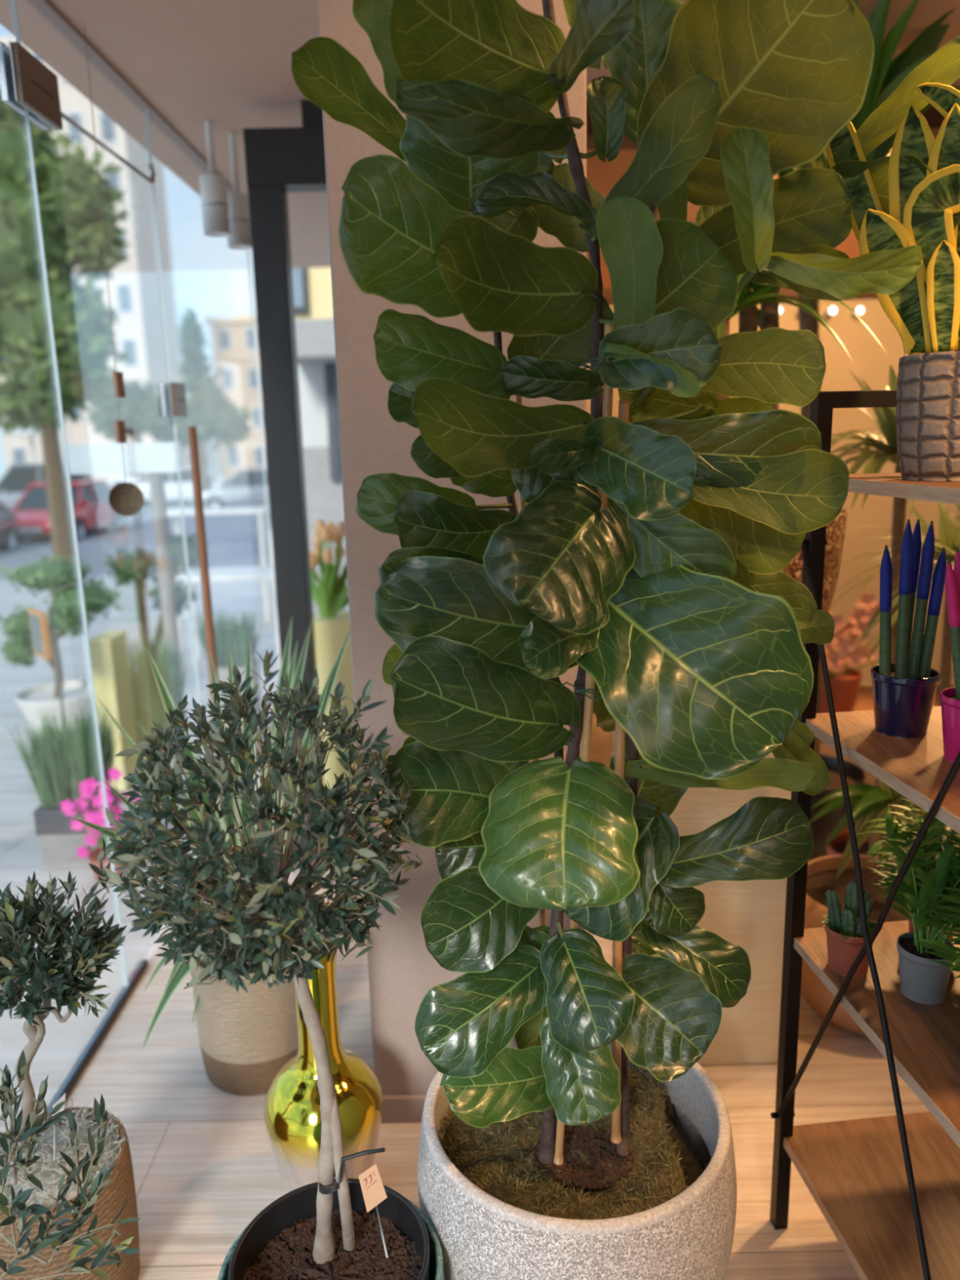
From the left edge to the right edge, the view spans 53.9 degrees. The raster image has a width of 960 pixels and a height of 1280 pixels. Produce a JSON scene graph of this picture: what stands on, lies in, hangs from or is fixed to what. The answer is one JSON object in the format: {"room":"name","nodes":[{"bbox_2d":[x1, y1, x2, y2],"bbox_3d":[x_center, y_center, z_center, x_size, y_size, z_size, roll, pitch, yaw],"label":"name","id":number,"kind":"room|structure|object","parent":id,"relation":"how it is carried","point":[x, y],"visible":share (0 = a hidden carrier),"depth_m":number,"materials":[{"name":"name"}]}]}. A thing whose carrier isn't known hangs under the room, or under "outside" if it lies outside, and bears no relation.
{"room":"plant shop","nodes":[
{"label":"plant shop","id":0,"kind":"room"},
{"bbox_2d":[0,480,270,580],"bbox_3d":[-26.117,-4.657,35.647,68.000,0.250,48.100,-1,12,0],"label":"road","id":1,"kind":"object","parent":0,"point":[234,539],"depth_m":22.80,"materials":[{"name":"grey asphalt"}]},
{"bbox_2d":[0,501,20,551],"bbox_3d":[-11.574,-2.381,20.175,1.874,1.447,4.162,-1,12,0],"label":"parked car","id":2,"kind":"object","parent":1,"relation":"on","point":[10,531],"visible":0.96,"depth_m":21.56,"materials":[{"name":"grey paint"}]},
{"bbox_2d":[0,426,59,462],"bbox_3d":[-19.452,-7.779,41.192,2.300,3.369,2.300,-1,12,0],"label":"parasol","id":3,"kind":"object","parent":1,"relation":"on","point":[30,432],"visible":0.31,"depth_m":40.10,"materials":[{"name":"white fabric"}]},
{"bbox_2d":[0,462,94,511],"bbox_3d":[-15.283,-5.185,32.560,4.645,1.797,1.800,-6,13,-20],"label":"parked car","id":4,"kind":"object","parent":1,"relation":"on","point":[17,478],"visible":0.35,"depth_m":31.68,"materials":[{"name":"silver metal"}]},
{"bbox_2d":[0,488,6,493],"bbox_3d":[-15.889,-4.972,31.472,0.150,0.120,0.140,-6,13,-20],"label":"mirror","id":5,"kind":"object","parent":4,"relation":"on","point":[2,491],"depth_m":31.41,"materials":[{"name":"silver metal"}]},
{"bbox_2d":[11,480,125,542],"bbox_3d":[-10.881,-3.403,24.768,1.800,1.447,4.145,-1,12,0],"label":"parked car","id":6,"kind":"object","parent":1,"relation":"on","point":[92,508],"visible":0.52,"depth_m":24.02,"materials":[{"name":"red paint"}]},
{"bbox_2d":[20,533,51,537],"bbox_3d":[-10.861,-2.538,22.877,1.000,0.090,0.050,-1,12,0],"label":"grille","id":7,"kind":"object","parent":6,"relation":"attached to","point":[22,535],"depth_m":22.85,"materials":[{"name":"grey metal"}]},
{"bbox_2d":[80,500,88,506],"bbox_3d":[-10.053,-3.481,24.036,0.140,0.120,0.150,-1,12,0],"label":"mirror","id":8,"kind":"object","parent":6,"relation":"on","point":[83,503],"depth_m":23.97,"materials":[{"name":"red paint"}]},
{"bbox_2d":[0,35,189,479],"bbox_3d":[-21.816,-19.566,51.805,8.535,22.159,6.200,-1,12,0],"label":"apartment building","id":9,"kind":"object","parent":1,"relation":"on","point":[135,293],"visible":0.12,"depth_m":49.84,"materials":[{"name":"white paint"}]},
{"bbox_2d":[103,472,138,488],"bbox_3d":[-16.192,-7.989,46.277,4.145,1.447,1.800,-4,13,-10],"label":"parked car","id":10,"kind":"object","parent":1,"relation":"on","point":[133,478],"visible":0.25,"depth_m":45.28,"materials":[{"name":"white paint"}]},
{"bbox_2d":[87,378,188,481],"bbox_3d":[-13.807,-8.303,39.007,4.772,5.201,2.862,-1,12,0],"label":"street tree","id":11,"kind":"object","parent":1,"relation":"on","point":[141,412],"visible":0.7,"depth_m":38.21,"materials":[{"name":"green plant"}]},
{"bbox_2d":[135,466,224,504],"bbox_3d":[-11.970,-5.949,36.509,4.145,1.447,1.800,-3,12,-8],"label":"parked car","id":12,"kind":"object","parent":1,"relation":"on","point":[171,479],"visible":0.25,"depth_m":35.78,"materials":[{"name":"white paint"}]},
{"bbox_2d":[168,307,256,491],"bbox_3d":[-9.898,-8.490,34.846,2.935,7.159,2.433,2,13,15],"label":"street tree","id":13,"kind":"object","parent":1,"relation":"on","point":[207,409],"visible":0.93,"depth_m":34.42,"materials":[{"name":"green plant"}]},
{"bbox_2d":[189,467,269,507],"bbox_3d":[-7.830,-5.191,32.600,4.145,1.447,1.800,-4,13,-12],"label":"parked car","id":14,"kind":"object","parent":1,"relation":"on","point":[246,486],"visible":0.45,"depth_m":31.75,"materials":[{"name":"silver metal"}]},
{"bbox_2d":[228,483,233,487],"bbox_3d":[-8.345,-5.182,31.619,0.150,0.120,0.140,-4,13,-12],"label":"mirror","id":15,"kind":"object","parent":14,"relation":"on","point":[230,485],"depth_m":31.56,"materials":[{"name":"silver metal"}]},
{"bbox_2d":[204,315,266,479],"bbox_3d":[-12.944,-15.441,60.943,7.076,9.786,6.200,-1,12,0],"label":"apartment building","id":16,"kind":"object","parent":1,"relation":"on","point":[232,337],"visible":0.36,"depth_m":57.78,"materials":[{"name":"beige paint"}]},
{"bbox_2d":[0,574,280,1133],"bbox_3d":[-15.484,0.876,6.510,29.000,0.876,20.500,-1,12,0],"label":"pavement","id":17,"kind":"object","parent":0,"point":[20,846],"visible":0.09,"depth_m":4.60,"materials":[{"name":"grey concrete"}]},
{"bbox_2d":[27,607,66,730],"bbox_3d":[-1.734,0.301,3.859,0.071,0.876,0.170,-12,16,-39],"label":"sign","id":18,"kind":"object","parent":17,"relation":"on","point":[37,618],"visible":0.92,"depth_m":3.77,"materials":[{"name":"orange wood"}]},
{"bbox_2d":[0,552,123,736],"bbox_3d":[-2.335,0.021,5.311,0.724,1.018,0.490,-1,12,0],"label":"pruned tree","id":19,"kind":"object","parent":17,"relation":"on","point":[47,575],"visible":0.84,"depth_m":5.22,"materials":[{"name":"green plant"}]},
{"bbox_2d":[5,702,119,871],"bbox_3d":[-1.452,0.523,3.362,0.329,0.585,0.336,-1,12,0],"label":"potted grass","id":20,"kind":"object","parent":17,"relation":"on","point":[64,761],"depth_m":3.31,"materials":[{"name":"green plant"}]},
{"bbox_2d":[0,85,132,587],"bbox_3d":[-6.404,-3.942,13.298,3.211,7.326,2.524,-1,12,0],"label":"street tree","id":21,"kind":"object","parent":17,"relation":"on","point":[68,185],"visible":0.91,"depth_m":12.83,"materials":[{"name":"green plant"}]},
{"bbox_2d":[60,767,139,881],"bbox_3d":[-1.306,0.611,3.236,0.316,0.443,0.183,1,13,10],"label":"flowers","id":22,"kind":"object","parent":17,"relation":"on","point":[93,814],"visible":0.66,"depth_m":3.21,"materials":[{"name":"pink plant"}]},
{"bbox_2d":[88,630,141,791],"bbox_3d":[-1.644,0.319,4.258,0.104,0.700,0.200,-1,12,0],"label":"planter","id":23,"kind":"object","parent":17,"relation":"on","point":[109,655],"visible":0.61,"depth_m":4.18,"materials":[{"name":"ceramic"}]},
{"bbox_2d":[62,441,186,719],"bbox_3d":[-1.695,-0.172,4.711,0.551,1.585,0.095,-1,12,0],"label":"sign","id":24,"kind":"object","parent":17,"relation":"on","point":[155,459],"visible":0.67,"depth_m":4.52,"materials":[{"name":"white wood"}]},
{"bbox_2d":[101,533,212,669],"bbox_3d":[-2.054,-0.153,6.112,0.701,1.079,0.423,-1,12,0],"label":"pruned tree","id":25,"kind":"object","parent":17,"relation":"on","point":[138,566],"visible":0.73,"depth_m":5.99,"materials":[{"name":"plant"}]},
{"bbox_2d":[128,628,190,773],"bbox_3d":[-1.518,0.292,4.457,0.333,0.696,0.293,1,13,11],"label":"planter","id":26,"kind":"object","parent":17,"relation":"on","point":[148,706],"depth_m":4.40,"materials":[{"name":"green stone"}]},
{"bbox_2d":[167,506,274,621],"bbox_3d":[-2.681,-0.763,9.800,1.069,1.190,0.500,-1,12,0],"label":"display table","id":27,"kind":"object","parent":17,"relation":"on","point":[175,512],"visible":0.46,"depth_m":9.58,"materials":[{"name":"metal"}]},
{"bbox_2d":[176,566,280,668],"bbox_3d":[-1.918,-0.162,7.377,0.859,0.754,0.500,-1,12,0],"label":"display table","id":28,"kind":"object","parent":17,"relation":"on","point":[246,573],"visible":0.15,"depth_m":7.19,"materials":[{"name":"metal"}]},
{"bbox_2d":[193,604,264,761],"bbox_3d":[-1.198,0.229,4.535,0.316,0.783,0.294,0,12,6],"label":"potted grass","id":29,"kind":"object","parent":17,"relation":"on","point":[237,637],"depth_m":4.45,"materials":[{"name":"green plant"}]},
{"bbox_2d":[187,426,224,821],"bbox_3d":[-0.874,0.090,3.086,0.031,1.538,0.031,4,13,22],"label":"door handle","id":30,"kind":"object","parent":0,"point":[193,438],"visible":0.58,"depth_m":3.00,"materials":[{"name":"brown wood"}]},
{"bbox_2d":[316,0,586,1095],"bbox_3d":[-0.027,-0.209,2.032,0.455,2.440,0.500,-1,12,0],"label":"wall pillar","id":31,"kind":"structure","parent":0,"point":[402,971],"depth_m":1.76,"materials":[{"name":"paint"}]},
{"bbox_2d":[381,1093,426,1123],"bbox_3d":[0.001,1.007,2.036,0.479,0.062,0.012,-1,12,0],"label":"baseboard","id":32,"kind":"structure","parent":31,"relation":"attached to","point":[396,1108],"depth_m":2.03,"materials":[{"name":"paint"}]},
{"bbox_2d":[0,0,959,268],"bbox_3d":[1.004,-1.535,1.921,4.320,0.150,7.600,-1,12,0],"label":"ceiling","id":33,"kind":"structure","parent":0,"point":[226,64],"depth_m":2.56,"materials":[{"name":"paint"}]},
{"bbox_2d":[84,22,144,515],"bbox_3d":[-0.950,-0.905,2.372,0.060,1.181,0.087,10,17,43],"label":"hanging ornament","id":34,"kind":"object","parent":33,"relation":"hanging from","point":[125,499],"visible":1,"depth_m":2.46,"materials":[{"name":"brown wood"}]},
{"bbox_2d":[26,0,233,193],"bbox_3d":[-1.000,-1.259,1.255,0.036,0.012,5.800,-1,12,0],"label":"ceiling track","id":35,"kind":"structure","parent":33,"relation":"attached to","point":[45,7],"depth_m":2.59,"materials":[{"name":"metal"}]},
{"bbox_2d":[199,120,230,236],"bbox_3d":[-0.862,-1.489,3.048,0.086,0.336,0.086,-1,12,0],"label":"light","id":36,"kind":"object","parent":33,"relation":"hanging from","point":[213,187],"visible":1,"depth_m":3.03,"materials":[{"name":"white metal"}]},
{"bbox_2d":[226,132,251,249],"bbox_3d":[-0.817,-1.506,3.167,0.086,0.354,0.086,-1,12,0],"label":"light","id":37,"kind":"object","parent":33,"relation":"hanging from","point":[239,238],"visible":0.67,"depth_m":3.15,"materials":[{"name":"white metal"}]},
{"bbox_2d":[301,99,323,127],"bbox_3d":[-0.138,-1.599,2.874,0.800,0.080,0.060,-1,12,0],"label":"trim","id":38,"kind":"structure","parent":33,"relation":"attached to","point":[312,114],"depth_m":2.84,"materials":[{"name":"black metal"}]},
{"bbox_2d":[586,97,945,150],"bbox_3d":[1.587,-1.641,2.950,2.750,0.110,0.150,-1,12,0],"label":"wall","id":39,"kind":"structure","parent":33,"relation":"attached to","point":[933,117],"depth_m":2.89,"materials":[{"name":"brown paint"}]},
{"bbox_2d":[40,682,955,1279],"bbox_3d":[1.123,0.978,2.472,4.200,0.120,7.600,-1,12,0],"label":"floor","id":40,"kind":"structure","parent":0,"point":[204,1165],"depth_m":2.04,"materials":[{"name":"wood"}]},
{"bbox_2d":[0,1098,139,1279],"bbox_3d":[-0.732,0.985,1.630,0.258,0.314,0.260,-1,12,0],"label":"pot","id":41,"kind":"object","parent":40,"relation":"on","point":[113,1197],"visible":0.58,"depth_m":1.58,"materials":[{"name":"brown wicker"}]},
{"bbox_2d":[52,1092,66,1160],"bbox_3d":[-0.683,0.791,1.532,0.037,0.129,0.005,1,12,8],"label":"plant label","id":42,"kind":"object","parent":41,"relation":"in","point":[62,1098],"visible":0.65,"depth_m":1.52,"materials":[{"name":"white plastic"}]},
{"bbox_2d":[0,871,141,1279],"bbox_3d":[-0.665,0.662,1.421,0.278,0.569,0.513,-6,13,-19],"label":"tree","id":43,"kind":"object","parent":41,"relation":"in","point":[56,976],"visible":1,"depth_m":1.44,"materials":[{"name":"green plant"}]},
{"bbox_2d":[47,959,148,1111],"bbox_3d":[-0.939,1.320,0.806,0.020,0.020,3.820,-1,12,0],"label":"trim","id":44,"kind":"structure","parent":40,"relation":"on","point":[71,1079],"depth_m":2.33,"materials":[{"name":"black metal"}]},
{"bbox_2d":[11,0,128,986],"bbox_3d":[-0.967,0.143,0.478,0.008,2.416,3.683,-1,12,0],"label":"glass door edge","id":45,"kind":"structure","parent":44,"relation":"on","point":[13,2],"depth_m":2.24,"materials":[{"name":"clear glass"}]},
{"bbox_2d":[144,109,205,758],"bbox_3d":[-0.978,-0.342,2.696,0.008,2.416,0.843,-1,12,0],"label":"window","id":46,"kind":"structure","parent":40,"relation":"on","point":[145,110],"depth_m":3.05,"materials":[{"name":"clear glass"}]},
{"bbox_2d":[0,41,155,184],"bbox_3d":[-0.997,-1.298,2.422,0.052,0.115,0.864,-1,12,0],"label":"door closer","id":47,"kind":"object","parent":46,"relation":"attached to","point":[25,82],"visible":1,"depth_m":2.07,"materials":[{"name":"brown metal"}]},
{"bbox_2d":[191,928,306,1095],"bbox_3d":[-0.525,0.852,2.221,0.278,0.312,0.278,-1,12,0],"label":"plant pot","id":48,"kind":"object","parent":40,"relation":"on","point":[246,1039],"visible":0.44,"depth_m":2.10,"materials":[{"name":"beige ceramic"}]},
{"bbox_2d":[71,616,350,1049],"bbox_3d":[-0.583,0.494,2.054,0.570,1.059,0.418,-8,14,-30],"label":"dracaena","id":49,"kind":"object","parent":48,"relation":"in","point":[181,971],"visible":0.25,"depth_m":2.12,"materials":[{"name":"green plant"}]},
{"bbox_2d":[204,946,288,970],"bbox_3d":[-0.524,0.875,2.226,0.230,0.238,0.230,-1,12,0],"label":"nursery pot","id":50,"kind":"object","parent":48,"relation":"in","point":[246,965],"depth_m":2.24,"materials":[{"name":"black plastic"}]},
{"bbox_2d":[248,248,279,677],"bbox_3d":[-0.984,-0.569,3.731,0.008,2.416,1.263,-1,12,0],"label":"window","id":51,"kind":"structure","parent":40,"relation":"on","point":[249,254],"depth_m":4.32,"materials":[{"name":"clear glass"}]},
{"bbox_2d":[159,382,187,417],"bbox_3d":[-0.987,-0.774,3.046,0.046,0.105,0.120,-1,12,0],"label":"glass clamp","id":52,"kind":"object","parent":51,"relation":"attached to","point":[173,394],"visible":0.97,"depth_m":3.00,"materials":[{"name":"silver metal"}]},
{"bbox_2d":[243,126,359,855],"bbox_3d":[-0.197,-0.405,3.130,0.975,2.359,0.090,-1,12,0],"label":"door frame","id":53,"kind":"structure","parent":40,"relation":"on","point":[280,161],"depth_m":2.98,"materials":[{"name":"black metal"}]},
{"bbox_2d":[263,933,382,1192],"bbox_3d":[-0.301,0.824,1.796,0.225,0.537,0.225,-10,15,-35],"label":"glass vase","id":54,"kind":"object","parent":40,"relation":"on","point":[291,1106],"visible":0.56,"depth_m":1.74,"materials":[{"name":"gold metal"}]},
{"bbox_2d":[217,1195,445,1279],"bbox_3d":[-0.203,1.030,1.344,0.328,0.326,0.328,-1,12,0],"label":"pot","id":55,"kind":"object","parent":40,"relation":"on","point":[436,1272],"visible":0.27,"depth_m":1.35,"materials":[{"name":"teal ceramic"}]},
{"bbox_2d":[88,648,429,1279],"bbox_3d":[-0.262,0.571,1.260,0.412,1.196,0.349,0,12,7],"label":"topiary","id":56,"kind":"object","parent":55,"relation":"in","point":[322,1229],"visible":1,"depth_m":1.14,"materials":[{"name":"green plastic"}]},
{"bbox_2d":[227,1177,429,1279],"bbox_3d":[-0.203,1.002,1.338,0.274,0.316,0.274,-1,12,0],"label":"nursery pot","id":57,"kind":"object","parent":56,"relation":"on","point":[282,1242],"depth_m":1.37,"materials":[{"name":"black plastic"}]},
{"bbox_2d":[358,1163,387,1257],"bbox_3d":[-0.138,0.783,1.288,0.036,0.231,0.088,-1,12,0],"label":"price card","id":58,"kind":"object","parent":56,"relation":"on","point":[373,1190],"visible":1,"depth_m":1.23,"materials":[{"name":"beige paper"}]},
{"bbox_2d":[313,610,359,806],"bbox_3d":[-0.509,0.274,3.814,0.284,0.758,0.240,-1,12,0],"label":"planter","id":59,"kind":"object","parent":40,"relation":"on","point":[330,633],"visible":0.17,"depth_m":3.66,"materials":[{"name":"yellow ceramic"}]},
{"bbox_2d":[309,519,348,617],"bbox_3d":[-0.584,-0.285,3.702,0.290,0.385,0.218,-1,12,0],"label":"bunch","id":60,"kind":"object","parent":59,"relation":"on","point":[331,593],"visible":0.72,"depth_m":3.67,"materials":[{"name":"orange plant"}]},
{"bbox_2d":[290,0,959,1279],"bbox_3d":[0.222,0.138,1.315,0.767,2.059,0.496,2,13,16],"label":"fiddle leaf fig","id":61,"kind":"object","parent":40,"relation":"on","point":[573,1127],"visible":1,"depth_m":1.20,"materials":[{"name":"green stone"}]},
{"bbox_2d":[417,1035,737,1279],"bbox_3d":[0.152,0.931,1.515,0.496,0.428,0.496,-1,12,0],"label":"pot","id":62,"kind":"object","parent":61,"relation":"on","point":[650,1193],"depth_m":1.37,"materials":[{"name":"stone"}]},
{"bbox_2d":[612,731,791,1065],"bbox_3d":[0.521,0.489,2.259,0.358,0.955,0.340,-1,12,0],"label":"wooden panel","id":63,"kind":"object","parent":40,"relation":"on","point":[749,915],"depth_m":2.12,"materials":[{"name":"brown wood"}]},
{"bbox_2d":[681,508,847,611],"bbox_3d":[0.557,-0.135,2.143,0.501,0.317,0.501,-1,12,0],"label":"planter","id":64,"kind":"object","parent":63,"relation":"on","point":[835,530],"visible":0.07,"depth_m":1.96,"materials":[{"name":"brown tile"}]},
{"bbox_2d":[619,176,888,409],"bbox_3d":[0.566,-0.618,2.034,0.527,0.765,0.622,-1,12,0],"label":"plant","id":65,"kind":"object","parent":64,"relation":"on","point":[750,317],"visible":0.21,"depth_m":2.00,"materials":[{"name":"green plant"}]},
{"bbox_2d":[800,854,908,1036],"bbox_3d":[0.979,0.774,2.365,0.430,0.335,0.430,-1,12,0],"label":"bowl planter","id":66,"kind":"object","parent":40,"relation":"on","point":[822,872],"visible":0.21,"depth_m":2.32,"materials":[{"name":"ceramic"}]},
{"bbox_2d":[809,779,918,902],"bbox_3d":[0.961,0.458,2.230,0.357,0.418,0.160,-1,12,0],"label":"tree","id":67,"kind":"object","parent":66,"relation":"on","point":[870,802],"visible":0.52,"depth_m":2.28,"materials":[{"name":"green plant"}]},
{"bbox_2d":[769,390,959,1279],"bbox_3d":[0.771,0.405,1.342,0.461,1.500,0.593,-3,12,-6],"label":"plant shelf","id":68,"kind":"object","parent":40,"relation":"on","point":[887,1188],"visible":0.86,"depth_m":1.48,"materials":[{"name":"black metal"}]},
{"bbox_2d":[821,881,875,977],"bbox_3d":[0.594,0.457,1.509,0.088,0.150,0.085,-1,12,0],"label":"potted succulent","id":69,"kind":"object","parent":68,"relation":"on","point":[845,940],"visible":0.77,"depth_m":1.50,"materials":[{"name":"green plant"}]},
{"bbox_2d":[824,916,874,977],"bbox_3d":[0.594,0.493,1.518,0.078,0.075,0.078,-1,12,0],"label":"pot","id":70,"kind":"object","parent":69,"relation":"on","point":[845,942],"depth_m":1.49,"materials":[{"name":"ceramic"}]},
{"bbox_2d":[825,82,959,481],"bbox_3d":[0.589,-0.465,1.239,0.246,0.503,0.166,-1,12,0],"label":"potted snake plant","id":71,"kind":"object","parent":68,"relation":"on","point":[924,211],"visible":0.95,"depth_m":1.21,"materials":[{"name":"green plant"}]},
{"bbox_2d":[870,519,946,737],"bbox_3d":[0.648,-0.018,1.427,0.098,0.331,0.098,-1,12,0],"label":"plant","id":72,"kind":"object","parent":68,"relation":"on","point":[904,691],"visible":1,"depth_m":1.42,"materials":[{"name":"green plant"}]},
{"bbox_2d":[857,798,959,942],"bbox_3d":[0.746,0.378,1.545,0.238,0.282,0.244,-1,12,0],"label":"palm","id":73,"kind":"object","parent":68,"relation":"on","point":[891,824],"visible":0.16,"depth_m":1.54,"materials":[{"name":"plant"}]},
{"bbox_2d":[906,904,954,942],"bbox_3d":[0.751,0.476,1.572,0.080,0.078,0.080,-1,12,0],"label":"pot","id":74,"kind":"object","parent":73,"relation":"on","point":[910,923],"depth_m":1.56,"materials":[{"name":"ceramic"}]},
{"bbox_2d":[868,825,959,1004],"bbox_3d":[0.696,0.408,1.435,0.198,0.272,0.225,-1,12,0],"label":"palm","id":75,"kind":"object","parent":68,"relation":"on","point":[923,980],"visible":0.8,"depth_m":1.41,"materials":[{"name":"green plant"}]},
{"bbox_2d":[896,931,956,1004],"bbox_3d":[0.680,0.504,1.445,0.082,0.082,0.082,-1,12,0],"label":"pot","id":76,"kind":"object","parent":75,"relation":"on","point":[923,980],"depth_m":1.42,"materials":[{"name":"grey plastic"}]},
{"bbox_2d":[915,866,959,978],"bbox_3d":[0.700,0.440,1.281,0.190,0.275,0.231,10,17,43],"label":"palm","id":77,"kind":"object","parent":68,"relation":"on","point":[952,955],"visible":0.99,"depth_m":1.29,"materials":[{"name":"green plant"}]},
{"bbox_2d":[939,547,959,763],"bbox_3d":[0.689,0.024,1.301,0.090,0.300,0.090,8,16,37],"label":"plant","id":78,"kind":"object","parent":68,"relation":"on","point":[949,698],"visible":0.97,"depth_m":1.30,"materials":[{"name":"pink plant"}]},
{"bbox_2d":[777,0,959,862],"bbox_3d":[1.074,-0.455,2.719,0.522,2.619,0.814,4,14,24],"label":"palm","id":79,"kind":"object","parent":40,"relation":"on","point":[886,74],"visible":0.2,"depth_m":2.43,"materials":[{"name":"green plant"}]},
{"bbox_2d":[808,754,865,862],"bbox_3d":[1.115,0.602,3.208,0.342,0.343,0.342,-1,12,0],"label":"potted plant","id":80,"kind":"object","parent":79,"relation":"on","point":[821,827],"depth_m":3.06,"materials":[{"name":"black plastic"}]},
{"bbox_2d":[826,364,946,856],"bbox_3d":[1.119,0.072,2.606,0.559,1.628,0.526,-1,12,0],"label":"dracaena","id":81,"kind":"object","parent":40,"relation":"on","point":[886,442],"visible":0.34,"depth_m":2.52,"materials":[{"name":"plant"}]},
{"bbox_2d":[826,827,870,856],"bbox_3d":[1.147,0.729,2.766,0.263,0.274,0.263,-1,12,0],"label":"pot","id":82,"kind":"object","parent":81,"relation":"on","point":[837,846],"depth_m":2.82,"materials":[{"name":"ceramic"}]},
{"bbox_2d":[820,684,955,742],"bbox_3d":[1.761,0.435,3.738,1.700,0.370,0.600,-1,12,0],"label":"bench","id":83,"kind":"object","parent":40,"relation":"on","point":[864,701],"visible":0.02,"depth_m":3.79,"materials":[{"name":"brown wood"}]},
{"bbox_2d":[821,592,914,713],"bbox_3d":[1.343,0.053,3.548,0.489,0.497,0.346,-1,12,0],"label":"flowers","id":84,"kind":"object","parent":83,"relation":"on","point":[845,679],"visible":0.41,"depth_m":3.52,"materials":[{"name":"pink plant"}]},
{"bbox_2d":[828,499,959,818],"bbox_3d":[1.419,0.161,2.924,0.718,1.301,0.507,-1,12,0],"label":"dracaena","id":85,"kind":"object","parent":40,"relation":"on","point":[948,531],"visible":0.13,"depth_m":2.85,"materials":[{"name":"plant"}]},
{"bbox_2d":[914,804,923,812],"bbox_3d":[1.436,0.676,3.022,0.242,0.251,0.242,-1,12,0],"label":"pot","id":86,"kind":"object","parent":85,"relation":"on","point":[917,807],"depth_m":3.11,"materials":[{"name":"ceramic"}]},
{"bbox_2d":[854,504,959,670],"bbox_3d":[1.229,0.259,2.383,0.631,1.352,0.500,-1,12,0],"label":"dracaena","id":87,"kind":"object","parent":40,"relation":"on","point":[949,553],"visible":0.15,"depth_m":2.32,"materials":[{"name":"green plant"}]},
{"bbox_2d":[586,228,859,288],"bbox_3d":[1.653,-1.993,4.947,3.000,0.280,0.200,-1,12,0],"label":"wall","id":88,"kind":"structure","parent":0,"point":[850,246],"depth_m":4.84,"materials":[{"name":"paint"}]},
{"bbox_2d":[602,287,876,302],"bbox_3d":[1.657,-1.823,4.968,3.000,0.060,0.230,-1,12,0],"label":"trim","id":89,"kind":"structure","parent":88,"relation":"attached to","point":[606,293],"depth_m":4.86,"materials":[{"name":"brown paint"}]},
{"bbox_2d":[586,297,959,684],"bbox_3d":[1.682,-0.777,5.239,3.000,2.100,0.150,-1,12,0],"label":"wall","id":90,"kind":"structure","parent":0,"point":[871,363],"depth_m":5.07,"materials":[{"name":"beige paint"}]},
{"bbox_2d":[778,306,782,314],"bbox_3d":[1.535,-1.706,4.904,0.040,0.040,0.104,-1,12,0],"label":"recessed light","id":91,"kind":"object","parent":90,"relation":"in","point":[780,308],"visible":0.32,"depth_m":4.85,"materials":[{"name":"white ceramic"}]},
{"bbox_2d":[822,306,836,316],"bbox_3d":[1.816,-1.707,4.906,0.040,0.040,0.104,-1,12,0],"label":"recessed light","id":92,"kind":"object","parent":90,"relation":"in","point":[829,311],"visible":1,"depth_m":4.87,"materials":[{"name":"white glass"}]},
{"bbox_2d":[848,306,863,316],"bbox_3d":[1.956,-1.707,4.906,0.040,0.040,0.104,-1,12,0],"label":"recessed light","id":93,"kind":"object","parent":90,"relation":"in","point":[858,310],"visible":0.93,"depth_m":4.86,"materials":[{"name":"white glass"}]},
{"bbox_3d":[2.476,-1.041,14.165,7.000,0.800,15.904,-1,12,0],"label":"pavement","id":94,"kind":"object","parent":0,"visible":0},
{"bbox_2d":[292,267,349,616],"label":"window","id":95,"kind":"structure","parent":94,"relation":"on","point":[312,286],"depth_m":8.69,"materials":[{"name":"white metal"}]},
{"label":"outside","id":96,"kind":"structure","parent":0,"visible":0},
{"bbox_2d":[187,435,222,476],"bbox_3d":[-21.960,-13.812,67.395,7.569,4.259,6.200,-1,12,0],"label":"apartment building","id":97,"kind":"structure","parent":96,"point":[213,464],"depth_m":64.87,"materials":[{"name":"white concrete"}]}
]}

